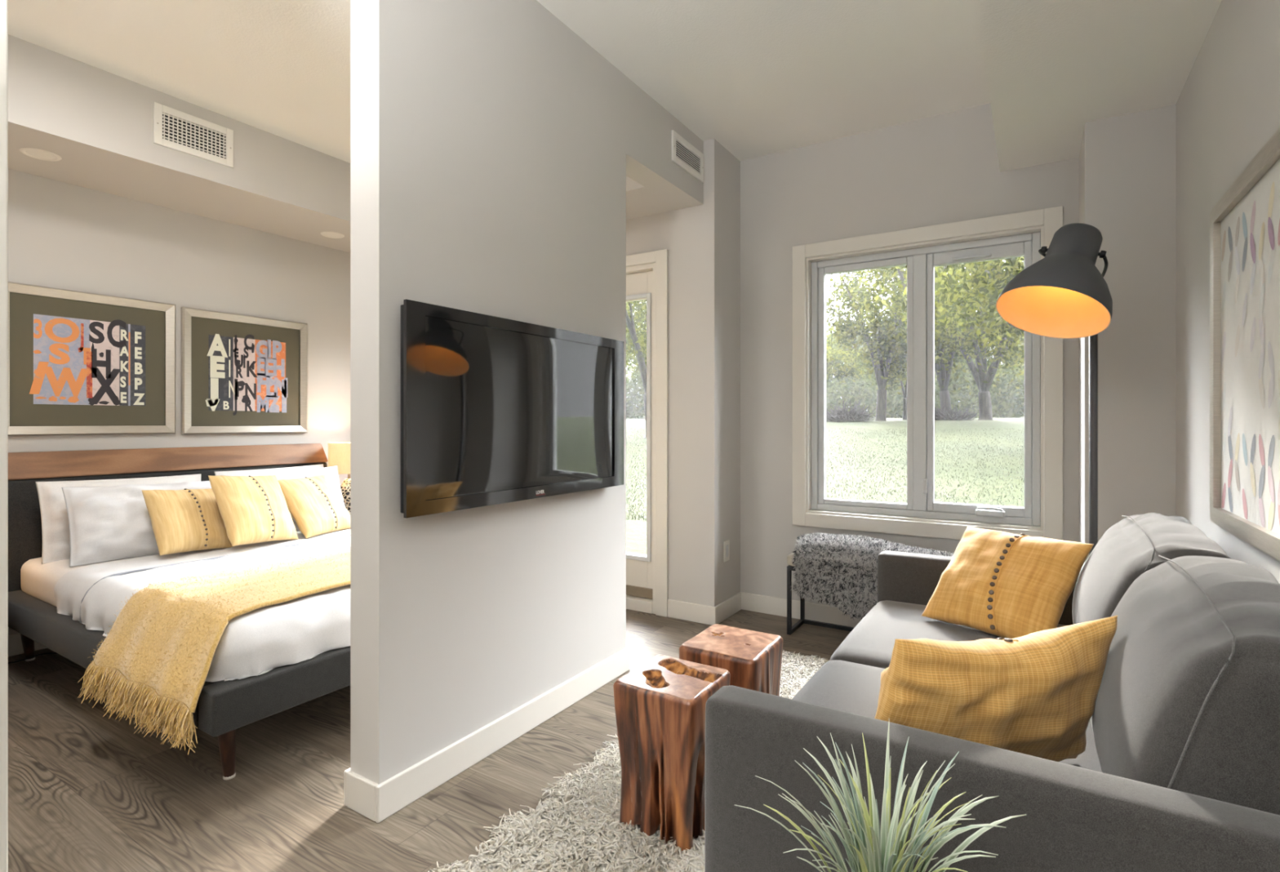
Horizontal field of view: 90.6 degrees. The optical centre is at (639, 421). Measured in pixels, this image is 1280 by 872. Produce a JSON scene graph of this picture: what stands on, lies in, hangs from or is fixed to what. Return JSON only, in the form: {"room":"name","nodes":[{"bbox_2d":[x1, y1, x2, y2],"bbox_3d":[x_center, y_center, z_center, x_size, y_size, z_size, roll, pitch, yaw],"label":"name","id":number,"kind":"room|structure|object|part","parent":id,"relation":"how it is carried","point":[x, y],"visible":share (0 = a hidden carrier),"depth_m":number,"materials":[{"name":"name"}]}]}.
{"room":"studio apartment","nodes":[
{"label":"studio apartment","id":0,"kind":"room"},
{"bbox_2d":[8,168,350,635],"bbox_3d":[-3.522,-0.225,2.611,0.200,2.750,6.300,0,0,32],"label":"wall","id":1,"kind":"structure","parent":0,"point":[62,235],"depth_m":3.73,"materials":[{"name":"grey paint"}]},
{"bbox_2d":[8,632,47,656],"bbox_3d":[-2.660,1.097,3.789,0.014,0.105,2.910,0,0,32],"label":"baseboard","id":2,"kind":"structure","parent":1,"relation":"attached to","point":[15,645],"depth_m":3.12,"materials":[{"name":"white paint"}]},
{"bbox_2d":[8,281,175,435],"bbox_3d":[-2.909,-0.306,3.375,0.030,0.752,0.749,0,0,32],"label":"framed print","id":3,"kind":"object","parent":1,"relation":"attached to","point":[80,362],"visible":1,"depth_m":3.35,"materials":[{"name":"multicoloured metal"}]},
{"bbox_2d":[180,306,307,434],"bbox_3d":[-2.493,-0.299,4.042,0.030,0.749,0.752,0,0,32],"label":"framed print","id":4,"kind":"object","parent":1,"relation":"attached to","point":[240,374],"visible":1,"depth_m":4.00,"materials":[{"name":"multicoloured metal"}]},
{"bbox_2d":[8,34,350,252],"bbox_3d":[-2.382,-1.420,3.615,0.670,0.360,2.910,0,0,32],"label":"soffit","id":5,"kind":"structure","parent":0,"point":[100,122],"depth_m":3.19,"materials":[{"name":"grey paint"}]},
{"bbox_2d":[18,147,62,160],"bbox_3d":[-2.777,-1.236,2.936,0.144,0.005,0.144,0,0,32],"label":"recessed light","id":6,"kind":"object","parent":5,"relation":"in","point":[37,153],"visible":1,"depth_m":2.93,"materials":[{"name":"white plastic"}]},
{"bbox_2d":[25,150,56,159],"bbox_3d":[-2.777,-1.236,2.936,0.106,0.001,0.106,0,0,32],"label":"diffuser","id":7,"kind":"object","parent":6,"relation":"attached to","point":[39,154],"depth_m":2.93,"materials":[{"name":"white plastic"}]},
{"bbox_2d":[153,102,233,168],"bbox_3d":[-2.242,-1.438,3.195,0.013,0.197,0.354,0,0,32],"label":"ceiling vent","id":8,"kind":"object","parent":5,"relation":"in","point":[184,135],"visible":1,"depth_m":3.18,"materials":[{"name":"white metal"}]},
{"bbox_2d":[320,231,344,238],"bbox_3d":[-2.039,-1.236,4.202,0.144,0.005,0.144,0,0,32],"label":"recessed light","id":9,"kind":"object","parent":5,"relation":"in","point":[329,234],"visible":1,"depth_m":4.19,"materials":[{"name":"white plastic"}]},
{"bbox_2d":[324,233,341,237],"bbox_3d":[-2.039,-1.236,4.202,0.106,0.001,0.106,0,0,32],"label":"diffuser","id":10,"kind":"object","parent":9,"relation":"attached to","point":[329,235],"depth_m":4.21,"materials":[{"name":"white plastic"}]},
{"bbox_2d":[8,608,850,871],"bbox_3d":[-1.335,1.210,1.452,4.937,0.120,6.650,0,0,32],"label":"floor","id":11,"kind":"structure","parent":0,"point":[87,792],"depth_m":2.00,"materials":[{"name":"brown wood"}]},
{"bbox_2d":[8,652,57,663],"bbox_3d":[-2.854,1.066,3.055,0.561,0.156,0.142,0,0,-32],"label":"power cord","id":12,"kind":"object","parent":11,"relation":"on","point":[46,653],"visible":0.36,"depth_m":2.99,"materials":[{"name":"black plastic"}]},
{"bbox_2d":[8,443,350,780],"bbox_3d":[-1.751,0.650,3.139,2.175,1.000,1.670,0,0,32],"label":"bed","id":13,"kind":"object","parent":11,"relation":"on","point":[223,707],"visible":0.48,"depth_m":3.01,"materials":[{"name":"black fabric"}]},
{"bbox_3d":[-2.921,1.037,3.027,0.053,0.216,0.103,0,0,-20],"label":"leg","id":14,"kind":"part","parent":13,"relation":"part of","materials":[{"name":"brown wood"}]},
{"bbox_3d":[-2.158,0.873,2.491,1.980,0.131,0.100,0,0,32],"label":"rail","id":15,"kind":"part","parent":13,"relation":"part of","materials":[{"name":"black fabric"}]},
{"bbox_2d":[20,531,302,606],"bbox_3d":[-1.734,0.747,3.143,2.000,0.208,1.529,0,0,32],"label":"mattress","id":16,"kind":"object","parent":13,"relation":"on","point":[38,580],"visible":0.12,"depth_m":2.90,"materials":[{"name":"white fabric"}]},
{"bbox_2d":[35,474,200,564],"bbox_3d":[-2.618,0.472,3.249,0.221,0.375,0.700,0,0,32],"label":"pillow","id":17,"kind":"object","parent":16,"relation":"on","point":[54,516],"visible":0.3,"depth_m":3.01,"materials":[{"name":"white fabric"}]},
{"bbox_2d":[61,480,211,567],"bbox_3d":[-2.438,0.484,3.143,0.272,0.358,0.632,0,0,38],"label":"pillow","id":18,"kind":"object","parent":16,"relation":"on","point":[111,522],"visible":0.54,"depth_m":2.97,"materials":[{"name":"white fabric"}]},
{"bbox_2d":[53,528,350,621],"bbox_3d":[-1.941,0.721,3.273,0.360,0.165,1.578,0,0,32],"label":"sheet","id":19,"kind":"object","parent":16,"relation":"on","point":[69,590],"visible":0.47,"depth_m":2.80,"materials":[{"name":"white fabric"}]},
{"bbox_2d":[142,488,231,555],"bbox_3d":[-2.225,0.484,3.125,0.219,0.318,0.379,0,0,21],"label":"cushion","id":20,"kind":"object","parent":19,"relation":"on","point":[185,520],"visible":0.96,"depth_m":3.06,"materials":[{"name":"fabric"}]},
{"bbox_2d":[208,475,298,546],"bbox_3d":[-2.005,0.455,3.304,0.239,0.372,0.442,0,0,16],"label":"cushion","id":21,"kind":"object","parent":19,"relation":"on","point":[253,509],"visible":1,"depth_m":3.23,"materials":[{"name":"fabric"}]},
{"bbox_2d":[277,475,350,538],"bbox_3d":[-1.880,0.484,3.680,0.256,0.318,0.406,0,0,14],"label":"cushion","id":22,"kind":"object","parent":19,"relation":"on","point":[315,505],"visible":0.95,"depth_m":3.60,"materials":[{"name":"fabric"}]},
{"bbox_2d":[80,534,350,682],"bbox_3d":[-1.328,0.715,2.888,1.159,0.180,1.604,0,0,32],"label":"duvet","id":23,"kind":"object","parent":16,"relation":"on","point":[255,642],"visible":0.27,"depth_m":2.23,"materials":[{"name":"white fabric"}]},
{"bbox_2d":[77,546,350,754],"bbox_3d":[-1.187,0.764,2.728,0.838,0.378,1.799,0,0,32],"label":"throw blanket","id":24,"kind":"object","parent":23,"relation":"on","point":[154,660],"visible":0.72,"depth_m":2.12,"materials":[{"name":"yellow fabric"}]},
{"bbox_2d":[214,463,323,475],"bbox_3d":[-2.234,0.471,3.906,0.222,0.378,0.660,0,0,32],"label":"pillow","id":25,"kind":"object","parent":16,"relation":"on","point":[264,471],"visible":0.16,"depth_m":3.86,"materials":[{"name":"white fabric"}]},
{"bbox_2d":[253,465,345,531],"bbox_3d":[-2.075,0.476,3.806,0.265,0.376,0.680,0,0,32],"label":"pillow","id":26,"kind":"object","parent":16,"relation":"on","point":[331,473],"visible":0.21,"depth_m":3.94,"materials":[{"name":"white fabric"}]},
{"bbox_3d":[-2.629,0.564,3.687,0.085,0.572,1.670,0,0,32],"label":"headboard","id":27,"kind":"part","parent":13,"relation":"part of","materials":[{"name":"black fabric"}]},
{"bbox_3d":[-1.316,1.037,2.021,0.053,0.214,0.094,0,0,-20],"label":"leg","id":28,"kind":"part","parent":13,"relation":"part of","materials":[{"name":"brown wood"}]},
{"bbox_3d":[-0.866,0.873,2.598,0.100,0.131,1.650,0,0,32],"label":"foot rail","id":29,"kind":"part","parent":13,"relation":"part of","materials":[{"name":"black fabric"}]},
{"bbox_2d":[427,649,830,871],"bbox_3d":[0.557,1.143,1.768,1.528,0.011,2.350,0,0,32],"label":"shag rug","id":30,"kind":"object","parent":11,"relation":"on","point":[579,828],"visible":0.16,"depth_m":1.71,"materials":[{"name":"white carpet"}]},
{"bbox_2d":[613,654,730,850],"bbox_3d":[0.096,0.930,1.813,0.264,0.414,0.276,0,0,32],"label":"table","id":31,"kind":"object","parent":30,"relation":"on","point":[660,704],"visible":0.91,"depth_m":1.71,"materials":[{"name":"brown wood"}]},
{"bbox_2d":[679,623,782,696],"bbox_3d":[0.309,0.932,2.114,0.286,0.409,0.307,0,0,32],"label":"table","id":32,"kind":"object","parent":30,"relation":"on","point":[753,660],"visible":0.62,"depth_m":2.04,"materials":[{"name":"brown wood"}]},
{"bbox_2d":[704,512,1279,871],"bbox_3d":[0.979,0.713,1.655,1.003,0.873,1.677,0,0,32],"label":"sofa","id":33,"kind":"object","parent":30,"relation":"on","point":[1178,770],"visible":0.84,"depth_m":1.04,"materials":[{"name":"grey fabric"}]},
{"bbox_2d":[792,659,1102,772],"bbox_3d":[0.681,0.777,1.409,0.760,0.186,0.728,0,0,32],"label":"seat cushion","id":34,"kind":"object","parent":33,"relation":"on","point":[852,686],"depth_m":1.62,"materials":[{"name":"grey fabric"}]},
{"bbox_2d":[830,600,1066,668],"bbox_3d":[1.070,0.777,2.031,0.760,0.186,0.728,0,0,32],"label":"seat cushion","id":35,"kind":"object","parent":33,"relation":"on","point":[871,642],"depth_m":2.07,"materials":[{"name":"grey fabric"}]},
{"bbox_3d":[1.388,0.789,2.323,0.983,0.530,0.110,0,0,32],"label":"arm","id":36,"kind":"part","parent":33,"relation":"part of"},
{"bbox_3d":[0.559,0.789,0.994,0.983,0.530,0.110,0,0,32],"label":"arm","id":37,"kind":"part","parent":33,"relation":"part of"},
{"bbox_2d":[874,615,1117,761],"bbox_3d":[0.685,0.533,1.248,0.513,0.302,0.170,0,0,-7],"label":"throw pillow","id":38,"kind":"object","parent":33,"relation":"on","point":[1033,694],"visible":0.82,"depth_m":1.19,"materials":[{"name":"yellow fabric"}]},
{"bbox_2d":[921,525,1093,638],"bbox_3d":[1.202,0.530,2.096,0.287,0.303,0.412,0,0,-31],"label":"throw pillow","id":39,"kind":"object","parent":33,"relation":"on","point":[1004,584],"visible":0.94,"depth_m":2.03,"materials":[{"name":"yellow fabric"}]},
{"bbox_2d":[1071,512,1231,624],"bbox_3d":[1.429,0.501,1.805,0.324,0.446,0.726,0,0,32],"label":"cushion","id":40,"kind":"object","parent":33,"relation":"on","point":[1131,547],"depth_m":1.68,"materials":[{"name":"grey fabric"}]},
{"bbox_2d":[1090,555,1279,814],"bbox_3d":[1.042,0.500,1.185,0.324,0.447,0.726,0,0,32],"label":"cushion","id":41,"kind":"object","parent":33,"relation":"on","point":[1188,700],"depth_m":0.97,"materials":[{"name":"grey fabric"}]},
{"bbox_3d":[0.305,0.945,0.800,0.390,0.414,0.390,0,0,32],"label":"end table","id":42,"kind":"object","parent":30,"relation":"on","visible":0},
{"bbox_2d":[734,718,1026,871],"bbox_3d":[0.303,0.581,0.788,0.345,0.314,0.262,0,0,-40],"label":"grass plant","id":43,"kind":"object","parent":42,"relation":"on","point":[872,851],"visible":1,"depth_m":0.81,"materials":[{"name":"green plant"}]},
{"bbox_2d":[786,552,854,635],"bbox_3d":[1.310,0.928,3.250,1.064,0.444,0.258,0,0,32],"label":"bench","id":44,"kind":"object","parent":11,"relation":"on","point":[790,629],"visible":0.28,"depth_m":3.45,"materials":[{"name":"black metal"}]},
{"bbox_2d":[786,552,795,566],"bbox_3d":[1.310,0.750,3.250,1.064,0.086,0.258,0,0,32],"label":"cushion","id":45,"kind":"object","parent":44,"relation":"on","point":[788,560],"depth_m":3.42,"materials":[{"name":"grey fabric"}]},
{"bbox_3d":[1.310,0.792,3.250,1.020,0.020,0.250,0,0,32],"label":"seat rail","id":46,"kind":"part","parent":44,"relation":"part of","materials":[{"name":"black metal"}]},
{"bbox_3d":[0.868,0.966,3.525,0.020,0.368,0.250,0,0,32],"label":"leg frame","id":47,"kind":"part","parent":44,"relation":"part of","materials":[{"name":"black metal"}]},
{"bbox_2d":[790,532,954,621],"bbox_3d":[1.236,0.811,3.254,0.879,0.426,0.351,0,0,32],"label":"fur throw","id":48,"kind":"object","parent":44,"relation":"on","point":[839,571],"visible":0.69,"depth_m":3.24,"materials":[{"name":"grey fur"}]},
{"bbox_2d":[995,222,1112,555],"bbox_3d":[1.560,0.225,2.309,0.616,1.850,0.348,0,0,-37],"label":"floor lamp","id":49,"kind":"object","parent":11,"relation":"on","point":[1063,295],"visible":0.87,"depth_m":2.30,"materials":[{"name":"black metal"}]},
{"bbox_3d":[1.477,-0.627,2.314,0.025,0.027,0.027,0,0,32],"label":"knob","id":50,"kind":"part","parent":49,"relation":"part of","materials":[{"name":"black metal"}]},
{"bbox_3d":[1.446,-0.501,2.226,0.343,0.400,0.344,0,0,32],"label":"lamp shade","id":51,"kind":"part","parent":49,"relation":"part of","materials":[{"name":"grey metal"}]},
{"bbox_3d":[1.612,-0.584,2.209,0.025,0.027,0.026,0,0,32],"label":"knob","id":52,"kind":"part","parent":49,"relation":"part of","materials":[{"name":"black metal"}]},
{"bbox_3d":[-1.904,0.897,4.537,0.464,0.505,0.440,0,0,32],"label":"nightstand","id":53,"kind":"object","parent":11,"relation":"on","visible":0},
{"bbox_2d":[328,441,350,514],"bbox_3d":[-2.014,0.395,4.384,0.260,0.500,0.260,0,0,32],"label":"table lamp","id":54,"kind":"object","parent":53,"relation":"on","point":[339,453],"visible":0.41,"depth_m":4.26,"materials":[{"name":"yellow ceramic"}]},
{"bbox_3d":[-2.014,0.249,4.384,0.260,0.208,0.260,0,0,32],"label":"lamp shade","id":55,"kind":"part","parent":54,"relation":"part of","materials":[{"name":"yellow fabric"}]},
{"bbox_2d":[350,0,626,784],"bbox_3d":[-0.467,-0.225,2.417,0.136,2.750,1.300,0,0,32],"label":"wall partition","id":56,"kind":"structure","parent":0,"point":[488,137],"depth_m":2.12,"materials":[{"name":"grey paint"}]},
{"bbox_2d":[343,646,629,822],"bbox_3d":[-0.467,1.097,2.417,0.164,0.105,1.328,0,0,32],"label":"baseboard","id":57,"kind":"structure","parent":56,"relation":"attached to","point":[375,802],"depth_m":2.10,"materials":[{"name":"white paint"}]},
{"bbox_2d":[400,298,623,518],"bbox_3d":[-0.399,-0.037,2.339,0.060,0.635,1.145,0,0,32],"label":"television","id":58,"kind":"object","parent":56,"relation":"attached to","point":[495,410],"visible":1,"depth_m":2.16,"materials":[{"name":"glossy black screen glass"},{"name":"black plastic"}]},
{"bbox_3d":[-0.397,-0.037,2.338,0.030,0.615,1.125,0,0,32],"label":"casing","id":59,"kind":"part","parent":58,"relation":"part of","materials":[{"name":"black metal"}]},
{"bbox_2d":[8,0,990,163],"bbox_3d":[-1.335,-1.675,1.452,4.937,0.150,6.650,0,0,32],"label":"ceiling","id":60,"kind":"structure","parent":0,"point":[757,78],"depth_m":2.76,"materials":[{"name":"white paint"}]},
{"bbox_2d":[626,76,703,219],"bbox_3d":[-0.705,-1.420,3.807,2.012,0.360,0.807,0,0,32],"label":"wall","id":61,"kind":"structure","parent":0,"point":[655,184],"depth_m":3.25,"materials":[{"name":"grey paint"}]},
{"bbox_2d":[671,129,703,182],"bbox_3d":[0.265,-1.438,3.448,0.013,0.160,0.360,0,0,32],"label":"air vent","id":62,"kind":"object","parent":61,"relation":"in","point":[684,154],"visible":1,"depth_m":3.44,"materials":[{"name":"white metal"}]},
{"bbox_2d":[626,138,740,606],"bbox_3d":[-0.587,-0.225,4.545,2.730,2.750,0.570,0,0,32],"label":"wall","id":63,"kind":"structure","parent":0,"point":[702,242],"depth_m":3.68,"materials":[{"name":"grey paint"}]},
{"bbox_2d":[626,248,668,617],"bbox_3d":[-0.249,0.068,4.082,1.071,2.165,0.179,0,0,32],"label":"door","id":64,"kind":"structure","parent":63,"relation":"attached to","point":[646,575],"depth_m":3.79,"materials":[{"name":"white paint"}]},
{"bbox_2d":[667,599,715,625],"bbox_3d":[-0.736,1.097,4.294,2.744,0.105,0.014,0,0,32],"label":"baseboard","id":65,"kind":"structure","parent":63,"relation":"attached to","point":[695,612],"depth_m":3.64,"materials":[{"name":"white paint"}]},
{"bbox_2d":[723,539,729,561],"bbox_3d":[0.509,0.758,3.715,0.009,0.120,0.076,0,0,32],"label":"wall outlet","id":66,"kind":"object","parent":63,"relation":"attached to","point":[726,544],"visible":1,"depth_m":3.71,"materials":[{"name":"white plastic"}]},
{"bbox_2d":[725,544,728,557],"bbox_3d":[0.511,0.758,3.714,0.004,0.070,0.034,0,0,32],"label":"socket","id":67,"kind":"object","parent":66,"relation":"attached to","point":[726,545],"depth_m":3.71,"materials":[{"name":"white plastic"}]},
{"bbox_2d":[740,102,1079,606],"bbox_3d":[1.520,-0.225,3.448,2.007,2.750,0.200,0,0,32],"label":"wall","id":68,"kind":"structure","parent":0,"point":[944,168],"depth_m":3.63,"materials":[{"name":"grey paint"}]},
{"bbox_2d":[715,591,861,626],"bbox_3d":[1.245,1.097,3.284,1.714,0.105,0.370,0,0,32],"label":"baseboard","id":69,"kind":"structure","parent":68,"relation":"attached to","point":[741,600],"depth_m":3.70,"materials":[{"name":"white paint"}]},
{"bbox_2d":[792,205,1062,540],"bbox_3d":[1.487,-0.209,3.416,1.317,1.629,0.150,0,0,32],"label":"window","id":70,"kind":"structure","parent":68,"relation":"attached to","point":[921,516],"depth_m":3.40,"materials":[{"name":"white paint"}]},
{"bbox_3d":[1.275,-0.209,3.591,0.518,1.379,0.047,0,0,32],"label":"sash","id":71,"kind":"part","parent":70,"relation":"part of","materials":[{"name":"clear glass"}]},
{"bbox_3d":[1.524,0.345,3.388,0.022,0.080,0.022,0,0,32],"label":"lock lever","id":72,"kind":"part","parent":70,"relation":"part of","materials":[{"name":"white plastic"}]},
{"bbox_3d":[1.754,-0.209,3.292,0.482,1.379,0.047,0,0,32],"label":"sash","id":73,"kind":"part","parent":70,"relation":"part of","materials":[{"name":"clear glass"}]},
{"bbox_3d":[1.771,0.441,3.204,0.112,0.022,0.020,0,0,32],"label":"crank handle","id":74,"kind":"part","parent":70,"relation":"part of","materials":[{"name":"white plastic"}]},
{"bbox_2d":[975,0,1222,171],"bbox_3d":[0.407,-1.423,0.353,0.617,0.355,6.230,0,0,32],"label":"ceiling","id":75,"kind":"structure","parent":0,"point":[1053,68],"depth_m":2.20,"materials":[{"name":"white paint"}]},
{"bbox_2d":[1079,103,1176,569],"bbox_3d":[2.086,-0.048,2.736,0.293,2.395,0.410,0,0,32],"label":"wall column","id":76,"kind":"structure","parent":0,"point":[1127,162],"depth_m":2.56,"materials":[{"name":"grey paint"}]},
{"bbox_2d":[1176,0,1279,583],"bbox_3d":[0.759,-0.225,0.145,0.200,2.750,6.650,0,0,32],"label":"wall","id":77,"kind":"structure","parent":0,"point":[1228,104],"depth_m":2.04,"materials":[{"name":"grey paint"}]},
{"bbox_2d":[1209,127,1279,560],"bbox_3d":[1.322,-0.166,1.258,0.024,0.928,1.495,0,0,32],"label":"print","id":78,"kind":"object","parent":77,"relation":"attached to","point":[1245,222],"visible":1,"depth_m":1.60,"materials":[{"name":"beige paper"}]},
{"label":"outside","id":79,"kind":"structure","parent":0,"visible":0},
{"bbox_2d":[626,416,1024,555],"bbox_3d":[-10.578,0.166,70.262,223.600,2.311,100.000,0,0,32],"label":"lawn","id":80,"kind":"structure","parent":79,"point":[636,530],"depth_m":12.30,"materials":[{"name":"green plant"}]},
{"bbox_2d":[626,355,634,392],"bbox_3d":[-3.780,-5.968,58.906,8.305,11.600,8.039,0,0,20],"label":"tree","id":81,"kind":"object","parent":80,"relation":"on","point":[628,356],"visible":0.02,"depth_m":60.58,"materials":[{"name":"green plant"}]},
{"bbox_2d":[626,299,646,439],"bbox_3d":[0.029,-3.263,20.495,6.601,7.877,7.295,0,0,-26],"label":"tree","id":82,"kind":"object","parent":80,"relation":"on","point":[631,324],"visible":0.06,"depth_m":20.35,"materials":[{"name":"green plant"}]},
{"bbox_2d":[626,299,646,377],"bbox_3d":[1.209,-4.743,29.103,9.443,9.786,10.368,0,0,-5],"label":"tree","id":83,"kind":"object","parent":80,"relation":"on","point":[628,310],"visible":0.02,"depth_m":29.77,"materials":[{"name":"green plant"}]},
{"bbox_2d":[627,322,646,395],"bbox_3d":[2.303,-5.415,52.683,7.931,10.521,8.844,0,0,-9],"label":"tree","id":84,"kind":"object","parent":80,"relation":"on","point":[643,322],"visible":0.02,"depth_m":53.89,"materials":[{"name":"green plant"}]},
{"bbox_2d":[626,356,1024,418],"bbox_3d":[13.124,-2.183,43.682,48.362,4.173,3.456,0,0,32],"label":"hedge","id":85,"kind":"object","parent":80,"relation":"on","point":[1002,406],"visible":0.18,"depth_m":40.29,"materials":[{"name":"green plant"}]},
{"bbox_2d":[826,344,874,383],"bbox_3d":[8.546,-2.006,31.488,6.121,4.084,5.765,0,0,2],"label":"tree","id":86,"kind":"object","parent":80,"relation":"on","point":[838,371],"visible":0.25,"depth_m":30.09,"materials":[{"name":"green plant"}]},
{"bbox_2d":[826,316,875,407],"bbox_3d":[13.319,-3.931,46.765,8.555,7.564,7.298,0,0,26],"label":"tree","id":87,"kind":"object","parent":80,"relation":"on","point":[833,340],"visible":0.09,"depth_m":45.09,"materials":[{"name":"green plant"}]},
{"bbox_2d":[826,399,878,422],"bbox_3d":[8.589,-0.141,26.138,2.330,1.552,1.798,0,0,22],"label":"bush","id":88,"kind":"object","parent":80,"relation":"on","point":[854,415],"visible":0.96,"depth_m":25.80,"materials":[{"name":"green plant"}]},
{"bbox_2d":[835,355,893,409],"bbox_3d":[19.507,-3.915,49.392,9.075,7.366,8.740,0,0,-1],"label":"tree","id":89,"kind":"object","parent":80,"relation":"on","point":[864,384],"visible":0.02,"depth_m":47.93,"materials":[{"name":"green plant"}]},
{"bbox_2d":[826,265,961,421],"bbox_3d":[9.680,-3.944,25.905,7.577,8.058,6.278,0,0,14],"label":"tree","id":90,"kind":"object","parent":80,"relation":"on","point":[885,362],"visible":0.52,"depth_m":25.80,"materials":[{"name":"green plant"}]},
{"bbox_2d":[859,302,949,419],"bbox_3d":[11.970,-2.927,28.433,3.884,5.916,4.265,0,0,32],"label":"tree","id":91,"kind":"object","parent":80,"relation":"on","point":[904,391],"visible":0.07,"depth_m":28.43,"materials":[{"name":"green plant"}]},
{"bbox_2d":[861,320,976,406],"bbox_3d":[19.601,-4.548,43.848,8.164,8.736,8.190,0,0,19],"label":"tree","id":92,"kind":"object","parent":80,"relation":"on","point":[898,321],"visible":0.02,"depth_m":42.00,"materials":[{"name":"green plant"}]},
{"bbox_2d":[846,261,995,359],"bbox_3d":[8.822,-4.342,19.949,4.555,9.538,4.250,0,0,-26],"label":"tree","id":93,"kind":"object","parent":80,"relation":"on","point":[870,305],"visible":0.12,"depth_m":19.93,"materials":[{"name":"green plant"}]},
{"bbox_2d":[850,255,1024,359],"bbox_3d":[8.877,-3.313,13.075,8.104,8.145,9.046,0,0,-1],"label":"tree","id":94,"kind":"object","parent":80,"relation":"on","point":[980,278],"visible":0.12,"depth_m":13.29,"materials":[{"name":"green plant"}]},
{"bbox_2d":[868,259,1022,413],"bbox_3d":[13.066,-5.022,27.073,8.084,10.149,7.339,0,0,32],"label":"tree","id":95,"kind":"object","parent":80,"relation":"on","point":[944,398],"visible":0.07,"depth_m":26.50,"materials":[{"name":"green plant"}]},
{"bbox_2d":[882,256,1024,420],"bbox_3d":[13.499,-5.496,24.509,8.300,11.142,8.517,0,0,16],"label":"tree","id":96,"kind":"object","parent":80,"relation":"on","point":[984,378],"visible":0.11,"depth_m":24.61,"materials":[{"name":"green plant"}]},
{"bbox_2d":[934,402,979,420],"bbox_3d":[12.488,-0.164,25.415,2.264,1.249,1.796,0,0,32],"label":"bush","id":97,"kind":"object","parent":80,"relation":"on","point":[944,415],"visible":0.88,"depth_m":25.14,"materials":[{"name":"green plant"}]},
{"bbox_2d":[958,311,1013,402],"bbox_3d":[25.192,-5.949,46.166,8.309,11.458,7.457,0,0,23],"label":"tree","id":98,"kind":"object","parent":80,"relation":"on","point":[962,400],"visible":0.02,"depth_m":46.57,"materials":[{"name":"green plant"}]},
{"bbox_2d":[971,260,1024,395],"bbox_3d":[25.593,-5.766,40.501,8.341,11.172,8.267,0,0,-19],"label":"tree","id":99,"kind":"object","parent":80,"relation":"on","point":[1017,352],"visible":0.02,"depth_m":39.63,"materials":[{"name":"green plant"}]},
{"bbox_3d":[-2.344,-0.225,1.788,2.670,2.750,0.150,0,0,32],"label":"wall","id":100,"kind":"structure","parent":0,"visible":0},
{"bbox_2d":[0,0,8,871],"bbox_3d":[-1.206,-0.225,1.077,0.012,2.750,0.190,0,0,32],"label":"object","id":101,"kind":"structure","parent":100,"relation":"attached to","point":[3,3],"depth_m":1.15,"materials":[{"name":"white paint"}]}
]}

